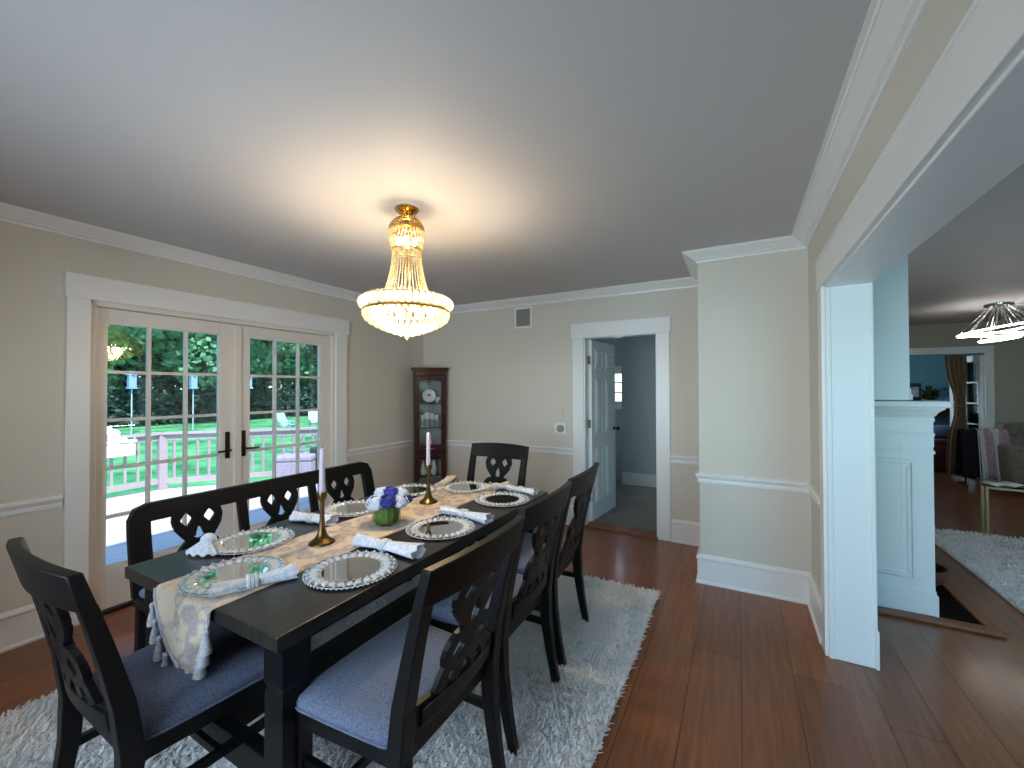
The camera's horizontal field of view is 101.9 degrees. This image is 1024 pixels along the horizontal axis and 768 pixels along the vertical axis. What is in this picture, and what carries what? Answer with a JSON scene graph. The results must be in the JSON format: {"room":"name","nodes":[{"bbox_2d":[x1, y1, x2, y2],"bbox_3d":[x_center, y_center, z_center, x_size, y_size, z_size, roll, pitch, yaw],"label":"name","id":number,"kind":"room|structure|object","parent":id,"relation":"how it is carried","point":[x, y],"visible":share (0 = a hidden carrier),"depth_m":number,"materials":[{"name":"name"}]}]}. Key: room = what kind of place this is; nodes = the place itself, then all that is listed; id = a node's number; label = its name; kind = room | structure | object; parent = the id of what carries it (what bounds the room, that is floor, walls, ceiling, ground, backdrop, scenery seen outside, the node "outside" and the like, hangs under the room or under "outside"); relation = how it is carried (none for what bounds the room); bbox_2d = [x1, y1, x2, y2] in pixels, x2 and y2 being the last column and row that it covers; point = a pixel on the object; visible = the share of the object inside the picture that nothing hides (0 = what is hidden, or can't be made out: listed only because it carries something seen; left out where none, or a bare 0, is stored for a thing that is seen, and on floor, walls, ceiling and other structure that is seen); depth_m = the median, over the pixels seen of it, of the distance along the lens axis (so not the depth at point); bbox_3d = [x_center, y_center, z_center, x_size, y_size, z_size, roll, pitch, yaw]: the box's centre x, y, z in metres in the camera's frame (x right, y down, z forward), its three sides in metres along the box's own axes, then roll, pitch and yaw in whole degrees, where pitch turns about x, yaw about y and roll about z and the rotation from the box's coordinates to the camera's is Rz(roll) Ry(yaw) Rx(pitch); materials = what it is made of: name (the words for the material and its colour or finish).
{"room":"dining room","nodes":[
{"label":"dining room","id":0,"kind":"room"},
{"bbox_2d":[0,221,423,612],"bbox_3d":[-2.590,0.413,3.118,0.160,2.826,5.800,-1,-1,29],"label":"wall","id":1,"kind":"structure","parent":0,"point":[34,263],"depth_m":2.57,"materials":[{"name":"beige paint"}]},
{"bbox_2d":[0,603,44,653],"bbox_3d":[-3.311,1.402,1.580,0.030,0.216,2.230,-1,-1,29],"label":"baseboard","id":2,"kind":"structure","parent":1,"relation":"attached to","point":[21,626],"depth_m":2.41,"materials":[{"name":"white paint"}]},
{"bbox_2d":[0,495,62,517],"bbox_3d":[-3.313,0.714,1.589,0.028,0.076,2.230,-1,-1,29],"label":"trim","id":3,"kind":"structure","parent":1,"relation":"attached to","point":[39,504],"depth_m":2.45,"materials":[{"name":"white paint"}]},
{"bbox_2d":[63,271,348,626],"bbox_3d":[-2.343,0.422,3.556,0.232,2.226,2.143,-1,-1,29],"label":"door","id":4,"kind":"structure","parent":1,"relation":"in","point":[93,303],"depth_m":3.08,"materials":[{"name":"white paint"}]},
{"bbox_2d":[0,0,1023,325],"bbox_3d":[3.706,-1.222,4.883,9.550,0.450,14.900,-1,-1,29],"label":"ceiling","id":5,"kind":"structure","parent":0,"point":[539,147],"depth_m":1.71,"materials":[{"name":"grey paint"}]},
{"bbox_2d":[357,204,453,339],"bbox_3d":[-0.609,-0.632,2.403,0.539,0.764,0.539,0,-1,-37],"label":"chandelier","id":6,"kind":"object","parent":5,"relation":"hanging from","point":[374,309],"visible":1,"depth_m":2.32,"materials":[{"name":"gold metal"}]},
{"bbox_2d":[361,303,449,336],"bbox_3d":[-0.608,-0.348,2.400,0.495,0.142,0.492,-1,-1,29],"label":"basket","id":7,"kind":"object","parent":6,"relation":"on","point":[442,313],"depth_m":2.27,"materials":[{"name":"clear glass"}]},
{"bbox_2d":[956,301,1023,342],"bbox_3d":[6.034,-0.762,5.146,0.732,0.477,0.739,-1,-1,29],"label":"chandelier","id":8,"kind":"object","parent":5,"relation":"hanging from","point":[1003,304],"visible":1,"depth_m":5.12,"materials":[{"name":"glass"}]},
{"bbox_2d":[0,471,1023,767],"bbox_3d":[3.603,1.587,4.624,9.530,0.120,14.400,-1,-1,29],"label":"floor","id":9,"kind":"structure","parent":0,"point":[720,677],"depth_m":2.14,"materials":[{"name":"brown wood"}]},
{"bbox_2d":[0,569,660,767],"bbox_3d":[-0.724,1.502,2.190,2.365,0.016,3.020,-1,-1,29],"label":"shag rug","id":10,"kind":"object","parent":9,"relation":"on","point":[564,724],"visible":0.22,"depth_m":1.86,"materials":[{"name":"white carpet"}]},
{"bbox_2d":[6,537,266,767],"bbox_3d":[-1.196,0.977,1.391,0.546,1.009,0.623,-1,-1,30],"label":"dining chair","id":11,"kind":"object","parent":10,"relation":"on","point":[141,707],"visible":0.94,"depth_m":1.24,"materials":[{"name":"black wood"}]},
{"bbox_2d":[126,462,411,651],"bbox_3d":[-1.325,1.056,2.608,0.532,0.880,1.548,-1,-1,29],"label":"bench","id":12,"kind":"object","parent":10,"relation":"on","point":[138,522],"visible":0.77,"depth_m":2.38,"materials":[{"name":"black wood"}]},
{"bbox_2d":[125,477,547,767],"bbox_3d":[-0.662,1.107,2.294,1.022,0.717,1.945,-1,-1,29],"label":"dining table","id":13,"kind":"object","parent":10,"relation":"on","point":[282,617],"visible":0.47,"depth_m":1.47,"materials":[{"name":"black wood"}]},
{"bbox_2d":[185,533,216,556],"bbox_3d":[-1.349,0.701,1.804,0.114,0.081,0.115,0,-1,-37],"label":"napkin","id":14,"kind":"object","parent":13,"relation":"on","point":[208,541],"visible":1,"depth_m":1.80,"materials":[{"name":"fabric"}]},
{"bbox_2d":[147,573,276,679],"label":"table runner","id":15,"kind":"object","parent":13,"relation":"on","point":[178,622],"depth_m":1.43,"materials":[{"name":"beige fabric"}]},
{"bbox_2d":[176,554,286,596],"bbox_3d":[-1.062,0.727,1.591,0.353,0.023,0.353,0,-1,10],"label":"charger plate","id":16,"kind":"object","parent":15,"relation":"on","point":[198,582],"visible":0.75,"depth_m":1.60,"materials":[{"name":"silver metal"}]},
{"bbox_2d":[208,562,298,598],"bbox_3d":[-0.934,0.712,1.514,0.276,0.050,0.085,0,-1,-39],"label":"napkin","id":17,"kind":"object","parent":16,"relation":"on","point":[288,572],"visible":0.99,"depth_m":1.50,"materials":[{"name":"fabric"}]},
{"bbox_2d":[214,526,294,555],"bbox_3d":[-1.221,0.735,1.957,0.353,0.023,0.353,0,-1,-2],"label":"charger plate","id":18,"kind":"object","parent":13,"relation":"on","point":[260,539],"visible":0.93,"depth_m":1.95,"materials":[{"name":"white"}]},
{"bbox_2d":[225,532,278,549],"bbox_3d":[-1.221,0.737,1.957,0.220,0.002,0.220,0,-1,17],"label":"mirror","id":19,"kind":"object","parent":18,"relation":"on","point":[241,540],"depth_m":1.95,"materials":[{"name":"white mirror"}]},
{"bbox_2d":[289,511,338,525],"bbox_3d":[-1.073,0.723,2.242,0.269,0.056,0.092,0,-1,19],"label":"napkin","id":20,"kind":"object","parent":13,"relation":"on","point":[330,519],"visible":0.99,"depth_m":2.23,"materials":[{"name":"fabric"}]},
{"bbox_2d":[324,499,372,516],"bbox_3d":[-0.951,0.740,2.482,0.353,0.023,0.353,0,-1,8],"label":"charger plate","id":21,"kind":"object","parent":13,"relation":"on","point":[350,508],"visible":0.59,"depth_m":2.45,"materials":[{"name":"white"}]},
{"bbox_2d":[333,503,367,513],"bbox_3d":[-0.951,0.742,2.482,0.220,0.002,0.220,-1,-1,41],"label":"mirror","id":22,"kind":"object","parent":21,"relation":"on","point":[344,508],"depth_m":2.47,"materials":[{"name":"white mirror"}]},
{"bbox_2d":[302,549,397,589],"bbox_3d":[-0.635,0.729,1.643,0.353,0.023,0.353,0,-1,20],"label":"charger plate","id":23,"kind":"object","parent":13,"relation":"on","point":[349,569],"visible":1,"depth_m":1.62,"materials":[{"name":"white metal"}]},
{"bbox_2d":[321,557,380,581],"bbox_3d":[-0.635,0.731,1.643,0.220,0.002,0.220,0,-1,24],"label":"mirror","id":24,"kind":"object","parent":23,"relation":"on","point":[341,569],"depth_m":1.64,"materials":[{"name":"white mirror"}]},
{"bbox_2d":[237,481,497,572],"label":"table runner","id":25,"kind":"object","parent":13,"relation":"on","point":[297,549],"depth_m":2.09,"materials":[{"name":"beige fabric"}]},
{"bbox_2d":[308,491,334,546],"bbox_3d":[-0.888,0.623,1.942,0.116,0.238,0.116,-1,-1,29],"label":"candlestick","id":26,"kind":"object","parent":25,"relation":"on","point":[322,539],"visible":0.96,"depth_m":1.93,"materials":[{"name":"gold metal"}]},
{"bbox_2d":[319,446,324,492],"bbox_3d":[-0.889,0.403,1.945,0.027,0.226,0.027,-1,-1,29],"label":"candle","id":27,"kind":"object","parent":26,"relation":"on","point":[322,450],"visible":0.94,"depth_m":1.94,"materials":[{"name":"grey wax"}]},
{"bbox_2d":[317,491,326,505],"bbox_3d":[-0.889,0.537,1.943,0.046,0.066,0.046,-1,-1,29],"label":"candle cup","id":28,"kind":"object","parent":26,"relation":"on","point":[321,497],"depth_m":1.93,"materials":[{"name":"gold metal"}]},
{"bbox_2d":[373,506,400,526],"bbox_3d":[-0.672,0.692,2.233,0.140,0.105,0.140,-1,-1,29],"label":"flower vase","id":29,"kind":"object","parent":25,"relation":"on","point":[384,517],"visible":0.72,"depth_m":2.18,"materials":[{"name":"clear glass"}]},
{"bbox_2d":[365,494,382,510],"bbox_3d":[-0.715,0.631,2.183,0.107,0.094,0.111,-1,-1,31],"label":"rose","id":30,"kind":"object","parent":29,"relation":"on","point":[374,504],"visible":0.77,"depth_m":2.15,"materials":[{"name":"white plant"}]},
{"bbox_2d":[380,493,396,508],"bbox_3d":[-0.646,0.618,2.170,0.092,0.086,0.095,-1,-1,37],"label":"rose","id":31,"kind":"object","parent":29,"relation":"on","point":[388,501],"visible":0.98,"depth_m":2.15,"materials":[{"name":"blue plant"}]},
{"bbox_2d":[394,494,408,507],"bbox_3d":[-0.595,0.625,2.206,0.093,0.082,0.093,0,-1,-11],"label":"rose","id":32,"kind":"object","parent":29,"relation":"on","point":[401,501],"visible":0.79,"depth_m":2.18,"materials":[{"name":"white plant"}]},
{"bbox_2d":[419,464,437,504],"bbox_3d":[-0.530,0.630,2.635,0.116,0.238,0.116,-1,-1,29],"label":"candlestick","id":33,"kind":"object","parent":25,"relation":"on","point":[428,499],"visible":0.96,"depth_m":2.62,"materials":[{"name":"gold metal"}]},
{"bbox_2d":[441,481,486,493],"bbox_3d":[-0.336,0.742,2.995,0.353,0.023,0.353,0,-1,0],"label":"charger plate","id":34,"kind":"object","parent":25,"relation":"on","point":[461,487],"visible":0.91,"depth_m":2.98,"materials":[{"name":"white metal"}]},
{"bbox_2d":[450,484,480,490],"bbox_3d":[-0.336,0.744,2.995,0.220,0.002,0.220,0,-1,3],"label":"mirror","id":35,"kind":"object","parent":34,"relation":"on","point":[453,487],"depth_m":2.98,"materials":[{"name":"white mirror"}]},
{"bbox_2d":[352,533,425,558],"bbox_3d":[-0.553,0.716,1.845,0.361,0.058,0.096,-1,-1,26],"label":"napkin","id":36,"kind":"object","parent":13,"relation":"on","point":[406,549],"visible":1,"depth_m":1.82,"materials":[{"name":"fabric"}]},
{"bbox_2d":[397,483,436,495],"bbox_3d":[-0.703,0.745,2.927,0.353,0.023,0.353,-1,-1,25],"label":"charger plate","id":37,"kind":"object","parent":13,"relation":"on","point":[414,489],"visible":0.48,"depth_m":2.97,"materials":[{"name":"white"}]},
{"bbox_2d":[403,486,425,493],"bbox_3d":[-0.703,0.747,2.927,0.220,0.002,0.220,0,-1,22],"label":"mirror","id":38,"kind":"object","parent":37,"relation":"on","point":[411,489],"depth_m":2.94,"materials":[{"name":"white mirror"}]},
{"bbox_2d":[405,516,474,540],"bbox_3d":[-0.364,0.734,2.128,0.353,0.023,0.353,0,-1,-9],"label":"charger plate","id":39,"kind":"object","parent":13,"relation":"on","point":[438,528],"visible":1,"depth_m":2.11,"materials":[{"name":"white metal"}]},
{"bbox_2d":[419,521,461,534],"bbox_3d":[-0.364,0.736,2.127,0.220,0.002,0.220,-1,-1,25],"label":"mirror","id":40,"kind":"object","parent":39,"relation":"on","point":[425,527],"depth_m":2.13,"materials":[{"name":"white mirror"}]},
{"bbox_2d":[434,475,456,489],"bbox_3d":[-0.494,0.733,3.099,0.094,0.054,0.284,0,-1,12],"label":"napkin","id":41,"kind":"object","parent":13,"relation":"on","point":[448,479],"visible":0.91,"depth_m":3.07,"materials":[{"name":"beige fabric"}]},
{"bbox_2d":[440,505,494,523],"bbox_3d":[-0.257,0.723,2.319,0.337,0.053,0.087,-1,-1,33],"label":"napkin","id":42,"kind":"object","parent":13,"relation":"on","point":[485,518],"visible":0.98,"depth_m":2.28,"materials":[{"name":"fabric"}]},
{"bbox_2d":[483,481,509,490],"bbox_3d":[-0.111,0.732,2.981,0.187,0.051,0.082,0,-1,-23],"label":"napkin","id":43,"kind":"object","parent":13,"relation":"on","point":[495,486],"visible":0.98,"depth_m":2.96,"materials":[{"name":"beige fabric"}]},
{"bbox_2d":[475,491,528,506],"bbox_3d":[-0.063,0.740,2.681,0.353,0.023,0.353,0,-1,24],"label":"charger plate","id":44,"kind":"object","parent":13,"relation":"on","point":[500,499],"visible":1,"depth_m":2.67,"materials":[{"name":"white"}]},
{"bbox_2d":[485,495,518,503],"bbox_3d":[-0.063,0.742,2.681,0.220,0.002,0.220,0,-1,-24],"label":"mirror","id":45,"kind":"object","parent":44,"relation":"on","point":[500,499],"depth_m":2.67,"materials":[{"name":"white mirror"}]},
{"bbox_2d":[506,485,538,495],"bbox_3d":[0.070,0.732,2.886,0.237,0.047,0.076,-1,-1,35],"label":"napkin","id":46,"kind":"object","parent":13,"relation":"on","point":[531,491],"visible":0.98,"depth_m":2.86,"materials":[{"name":"fabric"}]},
{"bbox_2d":[295,515,524,767],"bbox_3d":[-0.317,0.975,1.412,0.623,1.009,0.546,-1,-1,29],"label":"dining chair","id":47,"kind":"object","parent":10,"relation":"on","point":[383,701],"visible":1,"depth_m":1.28,"materials":[{"name":"black wood"}]},
{"bbox_2d":[467,442,528,546],"bbox_3d":[-0.227,0.997,3.215,0.546,1.009,0.623,-1,-1,29],"label":"dining chair","id":48,"kind":"object","parent":10,"relation":"on","point":[500,452],"visible":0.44,"depth_m":3.42,"materials":[{"name":"black wood"}]},
{"bbox_2d":[430,481,571,755],"bbox_3d":[-0.061,0.981,1.963,0.623,1.009,0.546,-1,-1,28],"label":"dining chair","id":49,"kind":"object","parent":10,"relation":"on","point":[545,515],"visible":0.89,"depth_m":1.80,"materials":[{"name":"black wood"}]},
{"bbox_2d":[517,462,598,666],"bbox_3d":[0.187,0.987,2.481,0.623,1.009,0.546,-1,-1,26],"label":"dining chair","id":50,"kind":"object","parent":10,"relation":"on","point":[569,550],"visible":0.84,"depth_m":2.33,"materials":[{"name":"black wood"}]},
{"bbox_2d":[411,367,448,482],"bbox_3d":[-1.056,0.673,5.309,0.472,1.752,0.342,0,-1,-16],"label":"curio cabinet","id":51,"kind":"object","parent":9,"relation":"on","point":[424,378],"visible":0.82,"depth_m":5.22,"materials":[{"name":"brown wood"}]},
{"bbox_2d":[422,389,435,402],"bbox_3d":[-1.051,0.153,5.255,0.166,0.175,0.061,0,-1,-16],"label":"plate","id":52,"kind":"object","parent":51,"relation":"on","point":[428,395],"visible":1,"depth_m":5.25,"materials":[{"name":"white ceramic"}]},
{"bbox_2d":[933,425,949,471],"bbox_3d":[8.219,1.152,8.052,1.500,0.806,1.970,-1,-1,29],"label":"bed","id":53,"kind":"object","parent":9,"relation":"on","point":[941,432],"visible":0.17,"depth_m":7.34,"materials":[{"name":"brown wood"}]},
{"bbox_2d":[933,425,949,438],"bbox_3d":[7.827,0.870,7.545,0.780,0.252,0.480,-1,-1,29],"label":"pillow","id":54,"kind":"object","parent":53,"relation":"on","point":[941,431],"depth_m":7.42,"materials":[{"name":"blue fabric"}]},
{"bbox_2d":[877,579,1007,638],"bbox_3d":[3.065,1.503,3.498,0.752,0.025,1.995,-1,-1,29],"label":"hearth","id":55,"kind":"object","parent":9,"relation":"on","point":[956,611],"visible":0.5,"depth_m":2.67,"materials":[{"name":"brown wood"}]},
{"bbox_2d":[873,255,951,616],"bbox_3d":[2.987,0.253,3.591,0.546,2.526,1.960,-1,-1,29],"label":"fireplace","id":56,"kind":"object","parent":55,"relation":"on","point":[904,435],"visible":0.27,"depth_m":2.74,"materials":[{"name":"white paint"}]},
{"bbox_2d":[875,400,951,407],"bbox_3d":[2.986,0.142,3.592,0.546,0.043,1.960,-1,-1,29],"label":"mantel shelf","id":57,"kind":"object","parent":56,"relation":"attached to","point":[878,403],"depth_m":2.70,"materials":[{"name":"white paint"}]},
{"bbox_2d":[906,383,921,400],"bbox_3d":[2.709,0.053,2.804,0.090,0.118,0.018,0,-1,9],"label":"picture frame","id":58,"kind":"object","parent":56,"relation":"on","point":[915,388],"visible":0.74,"depth_m":2.79,"materials":[{"name":"black"}]},
{"bbox_2d":[936,408,949,416],"bbox_3d":[9.218,1.042,9.257,1.900,1.050,0.440,-1,-1,29],"label":"console table","id":59,"kind":"object","parent":9,"relation":"on","point":[946,413],"visible":0.02,"depth_m":8.96,"materials":[{"name":"brown wood"}]},
{"bbox_2d":[921,386,949,399],"bbox_3d":[9.247,0.277,9.157,0.755,0.478,0.706,-1,-1,29],"label":"potted plant","id":60,"kind":"object","parent":59,"relation":"on","point":[929,394],"visible":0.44,"depth_m":9.09,"materials":[{"name":"green plant"}]},
{"bbox_2d":[935,526,1023,613],"bbox_3d":[4.319,1.468,2.445,2.070,0.059,3.333,-1,-1,29],"label":"shag rug","id":61,"kind":"object","parent":9,"relation":"on","point":[998,562],"visible":0.96,"depth_m":3.53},
{"bbox_2d":[980,483,1023,534],"bbox_3d":[5.129,1.254,3.909,0.922,0.518,0.322,-1,-1,43],"label":"side table","id":62,"kind":"object","parent":9,"relation":"on","point":[987,487],"visible":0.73,"depth_m":4.10,"materials":[{"name":"gold metal"}]},
{"bbox_2d":[980,480,1023,487],"bbox_3d":[4.862,0.985,4.092,0.290,0.024,0.210,0,-1,14],"label":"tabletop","id":63,"kind":"object","parent":62,"relation":"on","point":[988,482],"visible":1,"depth_m":4.07,"materials":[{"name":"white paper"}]},
{"bbox_2d":[993,423,1023,484],"bbox_3d":[8.113,1.040,5.582,2.220,0.970,0.850,-1,-1,29],"label":"sofa","id":64,"kind":"object","parent":9,"relation":"on","point":[1010,456],"visible":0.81,"depth_m":5.92,"materials":[{"name":"beige fabric"}]},
{"bbox_2d":[955,427,1009,486],"bbox_3d":[7.070,1.104,6.245,0.541,0.887,0.447,-1,-1,29],"label":"blanket","id":65,"kind":"object","parent":64,"relation":"on","point":[976,452],"visible":0.94,"depth_m":6.18,"materials":[{"name":"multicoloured fabric"}]},
{"bbox_2d":[424,287,699,522],"bbox_3d":[0.355,0.275,4.782,3.420,2.526,0.140,-1,-1,29],"label":"wall","id":66,"kind":"structure","parent":0,"point":[505,383],"depth_m":4.72,"materials":[{"name":"beige paint"}]},
{"bbox_2d":[347,439,572,456],"bbox_3d":[-0.551,0.741,4.485,2.105,0.076,1.240,-1,-1,29],"label":"trim","id":67,"kind":"structure","parent":66,"relation":"attached to","point":[540,449],"depth_m":4.74,"materials":[{"name":"white paint"}]},
{"bbox_2d":[515,307,531,328],"bbox_3d":[0.130,-0.771,4.825,0.220,0.240,0.020,-1,-1,29],"label":"air vent","id":68,"kind":"object","parent":66,"relation":"in","point":[523,316],"visible":1,"depth_m":4.82,"materials":[{"name":"white metal"}]},
{"bbox_2d":[571,316,670,540],"bbox_3d":[1.300,0.441,4.645,1.025,2.185,0.857,-1,-1,29],"label":"door","id":69,"kind":"structure","parent":66,"relation":"in","point":[594,427],"depth_m":4.49,"materials":[{"name":"white paint"}]},
{"bbox_2d":[585,521,657,538],"bbox_3d":[1.141,1.522,4.340,0.780,0.026,0.180,-1,-1,29],"label":"trim","id":70,"kind":"structure","parent":66,"relation":"attached to","point":[593,525],"depth_m":4.30,"materials":[{"name":"brown wood"}]},
{"bbox_2d":[592,338,621,478],"bbox_3d":[1.155,0.353,7.227,1.900,2.426,0.100,-1,-1,29],"label":"wall","id":71,"kind":"structure","parent":0,"point":[613,341],"depth_m":6.84,"materials":[{"name":"grey paint"}]},
{"bbox_2d":[621,336,655,474],"bbox_3d":[2.436,0.336,6.129,1.600,2.426,0.100,-1,-1,29],"label":"wall","id":72,"kind":"structure","parent":0,"point":[638,356],"depth_m":6.34,"materials":[{"name":"grey paint"}]},
{"bbox_2d":[622,472,655,487],"bbox_3d":[2.365,1.454,6.085,1.500,0.190,0.024,-1,-1,29],"label":"baseboard","id":73,"kind":"structure","parent":72,"relation":"attached to","point":[636,479],"depth_m":6.31,"materials":[{"name":"white paint"}]},
{"bbox_2d":[698,249,811,571],"bbox_3d":[2.059,0.253,3.397,0.897,2.526,0.940,-1,-1,29],"label":"wall","id":74,"kind":"structure","parent":0,"point":[754,385],"depth_m":3.02,"materials":[{"name":"beige paint"}]},
{"bbox_2d":[0,0,930,315],"bbox_3d":[-0.716,-0.979,2.110,4.120,0.078,5.600,-1,-1,29],"label":"trim","id":75,"kind":"structure","parent":74,"relation":"attached to","point":[889,27],"depth_m":2.40,"materials":[{"name":"white paint"}]},
{"bbox_2d":[670,455,819,507],"bbox_3d":[1.684,0.719,3.223,0.566,0.076,1.666,0,-1,-13],"label":"trim","id":76,"kind":"structure","parent":74,"relation":"attached to","point":[753,482],"depth_m":3.02,"materials":[{"name":"white paint"}]},
{"bbox_2d":[671,519,821,644],"bbox_3d":[1.685,1.407,3.215,0.569,0.216,1.666,0,-1,-13],"label":"baseboard","id":77,"kind":"structure","parent":74,"relation":"attached to","point":[792,585],"depth_m":3.00,"materials":[{"name":"white paint"}]},
{"bbox_2d":[808,0,973,593],"bbox_3d":[0.968,0.222,0.666,0.197,2.526,4.900,-1,-1,29],"label":"wall","id":78,"kind":"structure","parent":0,"point":[941,19],"depth_m":1.49,"materials":[{"name":"beige paint"}]},
{"bbox_2d":[814,0,1023,655],"bbox_3d":[0.938,0.378,0.846,0.030,2.220,3.630,-1,-1,29],"label":"trim","id":79,"kind":"structure","parent":78,"relation":"attached to","point":[990,36],"depth_m":1.03,"materials":[{"name":"white paint"}]},
{"bbox_2d":[825,49,1023,670],"bbox_3d":[1.036,0.456,0.781,0.211,2.062,3.372,-1,-1,29],"label":"trim","id":80,"kind":"structure","parent":78,"relation":"attached to","point":[987,146],"depth_m":2.20,"materials":[{"name":"white paint"}]},
{"bbox_2d":[909,353,982,424],"bbox_3d":[8.836,0.314,9.928,5.200,2.526,0.100,-1,-1,29],"label":"wall","id":81,"kind":"structure","parent":0,"point":[927,370],"depth_m":9.46,"materials":[{"name":"blue paint"}]},
{"bbox_2d":[909,319,1023,481],"bbox_3d":[7.135,0.280,6.779,5.170,2.526,0.140,-1,-1,29],"label":"wall","id":82,"kind":"structure","parent":0,"point":[1008,354],"depth_m":6.46,"materials":[{"name":"beige paint"}]},
{"bbox_2d":[909,345,995,481],"bbox_3d":[6.513,0.478,7.024,2.300,2.140,0.022,-1,-1,29],"label":"trim","id":83,"kind":"structure","parent":82,"relation":"attached to","point":[988,351],"depth_m":6.51,"materials":[{"name":"white paint"}]},
{"bbox_2d":[945,355,967,474],"bbox_3d":[6.756,0.492,7.154,1.900,2.012,0.121,-1,-1,30],"label":"curtain","id":84,"kind":"object","parent":82,"relation":"hanging from","point":[956,365],"visible":0.75,"depth_m":6.83,"materials":[{"name":"brown fabric"}]},
{"bbox_2d":[949,355,984,479],"bbox_3d":[7.524,0.533,6.868,0.040,1.980,0.640,0,-1,13],"label":"door","id":85,"kind":"structure","parent":82,"relation":"in","point":[975,381],"depth_m":6.71,"materials":[{"name":"white paint"}]},
{"label":"outside","id":86,"kind":"structure","parent":0,"visible":0},
{"bbox_2d":[106,414,316,497],"bbox_3d":[-20.901,2.646,28.463,60.000,0.001,110.000,-1,-1,29],"label":"lawn","id":87,"kind":"structure","parent":86,"point":[255,423],"depth_m":14.86,"materials":[{"name":"green plant"}]},
{"bbox_2d":[107,324,139,408],"bbox_3d":[-26.027,-3.008,23.158,7.960,11.351,7.628,1,-1,-45],"label":"broadleaf tree","id":88,"kind":"object","parent":87,"relation":"on","point":[122,342],"visible":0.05,"depth_m":24.75,"materials":[{"name":"green plant"}]},
{"bbox_2d":[125,374,137,433],"bbox_3d":[-19.270,0.969,21.041,0.481,3.160,0.481,0,-1,6],"label":"bird feeder","id":89,"kind":"object","parent":87,"relation":"on","point":[131,378],"visible":0.95,"depth_m":20.99,"materials":[{"name":"blue"}]},
{"bbox_2d":[108,328,195,385],"bbox_3d":[-27.945,-7.469,29.171,15.335,20.444,13.911,0,-1,17],"label":"broadleaf tree","id":90,"kind":"object","parent":87,"relation":"on","point":[133,365],"visible":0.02,"depth_m":26.61,"materials":[{"name":"green plant"}]},
{"bbox_2d":[188,376,198,429],"bbox_3d":[-17.977,0.994,23.411,0.481,3.160,0.481,0,-1,6],"label":"bird feeder","id":91,"kind":"object","parent":87,"relation":"on","point":[192,379],"visible":0.91,"depth_m":23.37,"materials":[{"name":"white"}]},
{"bbox_2d":[108,325,286,422],"bbox_3d":[-22.070,-5.061,28.564,11.181,15.559,11.722,0,-1,14],"label":"broadleaf tree","id":92,"kind":"object","parent":87,"relation":"on","point":[258,349],"visible":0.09,"depth_m":27.15,"materials":[{"name":"green plant"}]},
{"bbox_2d":[107,374,316,427],"bbox_3d":[-22.181,1.031,30.324,4.482,3.638,48.422,-1,-1,29],"label":"undergrowth","id":93,"kind":"object","parent":87,"relation":"on","point":[169,402],"visible":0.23,"depth_m":27.93,"materials":[{"name":"green plant"}]},
{"bbox_2d":[195,335,314,415],"bbox_3d":[-21.394,-5.173,34.755,10.846,15.939,11.956,0,-1,-5],"label":"broadleaf tree","id":94,"kind":"object","parent":87,"relation":"on","point":[291,347],"visible":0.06,"depth_m":34.04,"materials":[{"name":"green plant"}]},
{"bbox_2d":[276,413,295,430],"bbox_3d":[-11.667,2.015,21.526,0.876,1.074,0.670,0,-1,10],"label":"lawn chair","id":95,"kind":"object","parent":87,"relation":"on","point":[281,417],"visible":0.77,"depth_m":21.52,"materials":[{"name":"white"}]},
{"bbox_2d":[265,342,317,387],"bbox_3d":[-17.934,-5.138,38.311,12.001,15.930,11.448,0,-1,-8],"label":"broadleaf tree","id":96,"kind":"object","parent":87,"relation":"on","point":[311,368],"visible":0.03,"depth_m":35.00,"materials":[{"name":"green plant"}]},
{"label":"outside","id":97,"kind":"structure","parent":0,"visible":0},
{"bbox_2d":[106,481,316,564],"bbox_3d":[-3.939,1.739,5.434,4.450,0.120,12.200,-1,-1,29],"label":"deck","id":98,"kind":"object","parent":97,"point":[163,535],"visible":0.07,"depth_m":5.25,"materials":[{"name":"white wood"}]},
{"bbox_2d":[106,427,316,492],"bbox_3d":[-4.797,1.232,6.179,12.327,0.918,2.109,0,-1,-43],"label":"deck railing","id":99,"kind":"object","parent":98,"relation":"on","point":[162,480],"visible":0.25,"depth_m":6.77,"materials":[{"name":"grey paint"}]},
{"bbox_2d":[107,427,136,457],"bbox_3d":[-5.941,0.858,6.217,0.300,0.454,0.430,-1,-1,29],"label":"planter","id":100,"kind":"object","parent":99,"relation":"on","point":[118,447],"visible":0.73,"depth_m":6.17,"materials":[{"name":"white ceramic"}]},
{"bbox_2d":[276,451,315,477],"bbox_3d":[-3.836,1.474,7.454,0.620,0.460,0.700,0,-1,-11],"label":"ottoman","id":101,"kind":"object","parent":98,"relation":"on","point":[285,463],"visible":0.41,"depth_m":7.13,"materials":[{"name":"white fabric"}]},
{"bbox_2d":[276,451,315,461],"bbox_3d":[-3.837,1.294,7.457,0.620,0.100,0.700,0,-1,-11],"label":"seat cushion","id":102,"kind":"object","parent":101,"relation":"on","point":[288,456],"depth_m":7.17,"materials":[{"name":"white fabric"}]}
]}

